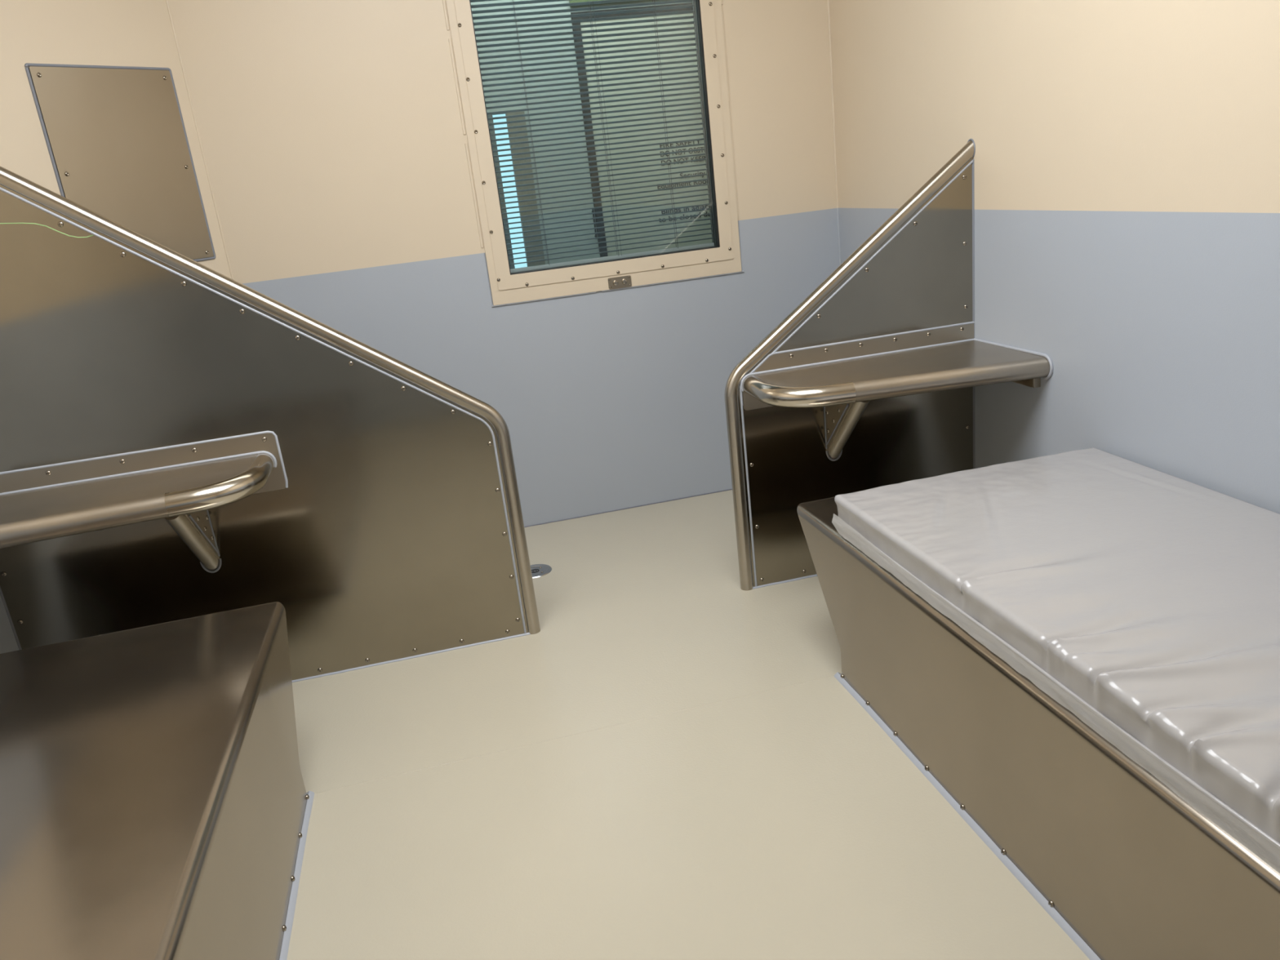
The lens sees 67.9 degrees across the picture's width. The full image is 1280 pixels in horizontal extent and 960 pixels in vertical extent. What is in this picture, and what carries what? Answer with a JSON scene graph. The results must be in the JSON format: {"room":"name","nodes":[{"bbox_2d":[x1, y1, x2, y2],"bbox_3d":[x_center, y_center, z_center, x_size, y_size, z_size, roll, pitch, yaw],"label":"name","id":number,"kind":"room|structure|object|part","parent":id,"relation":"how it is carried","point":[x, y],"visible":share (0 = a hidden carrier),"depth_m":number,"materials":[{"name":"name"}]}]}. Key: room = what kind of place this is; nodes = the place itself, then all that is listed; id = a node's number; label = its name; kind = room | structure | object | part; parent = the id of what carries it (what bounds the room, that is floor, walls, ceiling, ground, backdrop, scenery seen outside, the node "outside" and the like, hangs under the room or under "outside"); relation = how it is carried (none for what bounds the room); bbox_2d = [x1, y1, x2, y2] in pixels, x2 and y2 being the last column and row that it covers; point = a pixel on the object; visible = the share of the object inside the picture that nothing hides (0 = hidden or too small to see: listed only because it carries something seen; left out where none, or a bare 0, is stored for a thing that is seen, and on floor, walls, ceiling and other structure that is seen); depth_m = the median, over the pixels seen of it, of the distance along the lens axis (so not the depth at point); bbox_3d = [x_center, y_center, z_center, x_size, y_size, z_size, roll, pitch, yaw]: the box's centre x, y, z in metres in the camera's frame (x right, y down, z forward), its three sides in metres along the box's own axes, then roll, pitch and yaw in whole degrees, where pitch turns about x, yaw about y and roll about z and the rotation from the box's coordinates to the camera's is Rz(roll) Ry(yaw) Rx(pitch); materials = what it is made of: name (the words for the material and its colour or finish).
{"room":"prison interior","nodes":[
{"label":"prison interior","id":0,"kind":"room"},
{"bbox_2d":[0,595,18,653],"bbox_3d":[-1.842,-0.218,1.432,0.100,2.950,5.034,-10,18,-11],"label":"wall","id":1,"kind":"structure","parent":0,"point":[8,643],"depth_m":2.94,"materials":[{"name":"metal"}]},
{"bbox_2d":[0,0,231,278],"bbox_3d":[-1.937,-0.851,3.447,0.680,2.950,0.680,-10,18,-11],"label":"wall","id":2,"kind":"structure","parent":0,"point":[109,33],"depth_m":3.29,"materials":[{"name":"paint"}]},
{"bbox_2d":[24,62,215,262],"bbox_3d":[-1.878,-1.140,3.496,0.015,0.712,0.536,5,21,32],"label":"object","id":3,"kind":"object","parent":2,"relation":"attached to","point":[116,138],"visible":0.84,"depth_m":3.48,"materials":[{"name":"metal"}]},
{"bbox_2d":[168,0,839,526],"bbox_3d":[-0.797,-1.174,4.046,3.460,2.950,0.100,-10,18,-11],"label":"wall","id":4,"kind":"structure","parent":0,"point":[333,140],"depth_m":4.10,"materials":[{"name":"paint"}]},
{"bbox_2d":[165,0,234,279],"bbox_3d":[-1.685,-1.001,3.827,0.009,2.950,0.009,-10,18,-11],"label":"trim","id":5,"kind":"structure","parent":4,"relation":"attached to","point":[166,1],"depth_m":3.72,"materials":[{"name":"paint"}]},
{"bbox_2d":[442,0,743,306],"bbox_3d":[-0.182,-1.589,4.065,1.166,1.532,0.118,-10,18,-11],"label":"window","id":6,"kind":"structure","parent":4,"relation":"in","point":[506,287],"depth_m":4.14,"materials":[{"name":"beige paint"}]},
{"bbox_2d":[470,0,714,272],"bbox_3d":[-0.184,-1.596,4.071,0.947,1.279,0.033,-10,18,-11],"label":"blind","id":7,"kind":"object","parent":6,"relation":"attached to","point":[711,244],"visible":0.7,"depth_m":4.07,"materials":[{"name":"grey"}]},
{"bbox_3d":[-0.475,-1.550,4.030,0.002,1.258,0.002,-10,18,-11],"label":"ladder cord","id":8,"kind":"part","parent":7,"relation":"part of","materials":[{"name":"grey fabric"}]},
{"bbox_3d":[-0.468,-1.542,4.002,0.002,1.258,0.002,-10,18,-11],"label":"ladder cord","id":9,"kind":"part","parent":7,"relation":"part of","materials":[{"name":"grey fabric"}]},
{"bbox_3d":[-0.171,-1.604,4.088,0.002,1.258,0.002,-10,18,-11],"label":"ladder cord","id":10,"kind":"part","parent":7,"relation":"part of","materials":[{"name":"grey fabric"}]},
{"bbox_3d":[-0.164,-1.596,4.060,0.002,1.258,0.002,-10,18,-11],"label":"ladder cord","id":11,"kind":"part","parent":7,"relation":"part of","materials":[{"name":"grey fabric"}]},
{"bbox_3d":[-0.150,-1.598,4.062,0.001,1.258,0.002,-10,18,-11],"label":"lift cord","id":12,"kind":"part","parent":7,"relation":"part of","materials":[{"name":"grey fabric"}]},
{"bbox_3d":[-0.118,-0.997,4.262,0.937,0.016,0.022,-10,18,-11],"label":"rail","id":13,"kind":"part","parent":7,"relation":"part of","materials":[{"name":"grey metal"}]},
{"bbox_3d":[0.096,-1.651,4.139,0.002,1.258,0.002,-10,18,-11],"label":"ladder cord","id":14,"kind":"part","parent":7,"relation":"part of","materials":[{"name":"grey fabric"}]},
{"bbox_3d":[0.103,-1.643,4.111,0.002,1.258,0.002,-10,18,-11],"label":"ladder cord","id":15,"kind":"part","parent":7,"relation":"part of","materials":[{"name":"grey fabric"}]},
{"bbox_2d":[608,275,631,288],"bbox_3d":[-0.088,-0.879,4.231,0.105,0.049,0.020,-10,18,-11],"label":"control plate","id":16,"kind":"object","parent":6,"relation":"attached to","point":[624,281],"visible":1,"depth_m":4.23,"materials":[{"name":"metal"}]},
{"bbox_3d":[-0.107,-0.875,4.228,0.025,0.025,0.012,-10,18,-11],"label":"knob","id":17,"kind":"part","parent":16,"relation":"part of","materials":[{"name":"metal"}]},
{"bbox_2d":[524,488,732,527],"bbox_3d":[-0.216,0.164,4.521,2.600,0.006,0.009,-10,18,-11],"label":"baseboard","id":18,"kind":"structure","parent":4,"relation":"attached to","point":[728,489],"depth_m":4.55,"materials":[{"name":"grey"}]},
{"bbox_2d":[471,0,692,264],"bbox_3d":[-0.137,-1.527,5.244,4.600,2.750,0.100,-10,18,-11],"label":"wall","id":19,"kind":"structure","parent":0,"point":[571,182],"depth_m":4.99,"materials":[{"name":"grey"}]},
{"bbox_2d":[487,111,545,268],"bbox_3d":[-0.616,-1.021,5.248,0.220,1.893,0.110,-10,18,-11],"label":"window","id":20,"kind":"structure","parent":19,"relation":"in","point":[514,178],"depth_m":5.06,"materials":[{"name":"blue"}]},
{"bbox_3d":[-0.695,-1.006,5.231,0.056,1.893,0.054,-10,18,-11],"label":"sidelight frame","id":21,"kind":"part","parent":20,"relation":"part of","materials":[{"name":"grey metal"}]},
{"bbox_3d":[-0.635,-1.023,5.243,0.070,1.865,0.010,-10,18,-11],"label":"lit pane","id":22,"kind":"part","parent":20,"relation":"part of","materials":[{"name":"glass"}]},
{"bbox_3d":[-0.555,-1.032,5.260,0.094,1.893,0.110,-10,18,-11],"label":"mottled panel","id":23,"kind":"part","parent":20,"relation":"part of","materials":[{"name":"glass"}]},
{"bbox_2d":[568,0,652,7],"bbox_3d":[0.810,-2.705,5.066,2.430,0.160,0.020,-10,18,-11],"label":"trim","id":24,"kind":"structure","parent":19,"relation":"attached to","point":[571,1],"depth_m":4.88,"materials":[{"name":"green"}]},
{"bbox_2d":[570,2,712,257],"bbox_3d":[0.225,-1.384,5.356,0.990,2.332,0.114,-10,18,-12],"label":"door","id":25,"kind":"structure","parent":19,"relation":"in","point":[594,184],"depth_m":5.14,"materials":[{"name":"grey"}]},
{"bbox_2d":[286,489,1089,959],"bbox_3d":[0.000,0.945,2.165,3.539,0.101,5.134,-10,18,-11],"label":"floor","id":26,"kind":"structure","parent":0,"point":[677,764],"depth_m":2.44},
{"bbox_2d":[0,601,314,959],"bbox_3d":[-1.145,0.961,1.596,0.902,0.469,2.381,-10,18,-11],"label":"bed base","id":27,"kind":"object","parent":26,"relation":"on","point":[155,804],"visible":1,"depth_m":1.96,"materials":[{"name":"metal"}]},
{"bbox_2d":[0,165,540,682],"bbox_3d":[-1.260,-0.253,2.958,1.644,1.975,0.049,-10,18,-11],"label":"screen","id":28,"kind":"object","parent":26,"relation":"on","point":[396,533],"visible":0.89,"depth_m":3.01,"materials":[{"name":"metal"}]},
{"bbox_2d":[0,431,288,573],"bbox_3d":[-1.518,0.174,2.804,0.905,0.434,0.453,-10,18,-11],"label":"shelf","id":29,"kind":"object","parent":28,"relation":"attached to","point":[179,484],"visible":1,"depth_m":2.82,"materials":[{"name":"metal"}]},
{"bbox_3d":[-1.575,0.013,2.942,0.896,0.188,0.004,-10,18,-11],"label":"mounting plate","id":30,"kind":"part","parent":29,"relation":"part of","materials":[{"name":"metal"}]},
{"bbox_2d":[530,564,551,577],"bbox_3d":[-0.435,0.376,3.934,0.142,0.004,0.142,-10,18,-11],"label":"floor drain","id":31,"kind":"object","parent":26,"relation":"on","point":[537,570],"visible":0.62,"depth_m":3.93,"materials":[{"name":"silver metal"}]},
{"bbox_2d":[724,138,975,591],"bbox_3d":[0.768,-0.383,3.413,0.977,1.503,0.055,-10,18,-11],"label":"screen","id":32,"kind":"object","parent":26,"relation":"on","point":[916,271],"visible":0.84,"depth_m":3.40,"materials":[{"name":"metal"}]},
{"bbox_2d":[739,321,1053,461],"bbox_3d":[0.846,-0.236,3.234,0.908,0.433,0.498,-10,18,-11],"label":"shelf","id":33,"kind":"object","parent":32,"relation":"attached to","point":[842,378],"visible":1,"depth_m":3.19,"materials":[{"name":"metal"}]},
{"bbox_3d":[0.788,-0.406,3.394,0.897,0.182,0.004,-10,18,-11],"label":"mounting plate","id":34,"kind":"part","parent":33,"relation":"part of","materials":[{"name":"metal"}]},
{"bbox_2d":[796,497,1279,959],"bbox_3d":[1.207,0.545,2.046,0.906,0.469,2.381,-10,18,-11],"label":"bed base","id":35,"kind":"object","parent":26,"relation":"on","point":[1126,867],"visible":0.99,"depth_m":1.89,"materials":[{"name":"metal"}]},
{"bbox_2d":[831,447,1279,873],"bbox_3d":[1.204,0.294,1.860,0.868,0.117,2.064,-10,18,-11],"label":"mattress","id":36,"kind":"object","parent":35,"relation":"on","point":[1143,601],"visible":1,"depth_m":1.99,"materials":[{"name":"grey plastic"}]},
{"bbox_2d":[829,0,1279,514],"bbox_3d":[1.486,-0.807,2.069,0.100,2.950,5.034,-10,18,-11],"label":"wall","id":37,"kind":"structure","parent":0,"point":[1126,157],"depth_m":2.72,"materials":[{"name":"paint"}]},
{"bbox_2d":[826,0,840,266],"bbox_3d":[0.888,-1.456,4.319,0.011,2.950,0.011,-10,18,-11],"label":"trim","id":38,"kind":"structure","parent":37,"relation":"attached to","point":[828,1],"depth_m":4.28,"materials":[{"name":"paint"}]}
]}

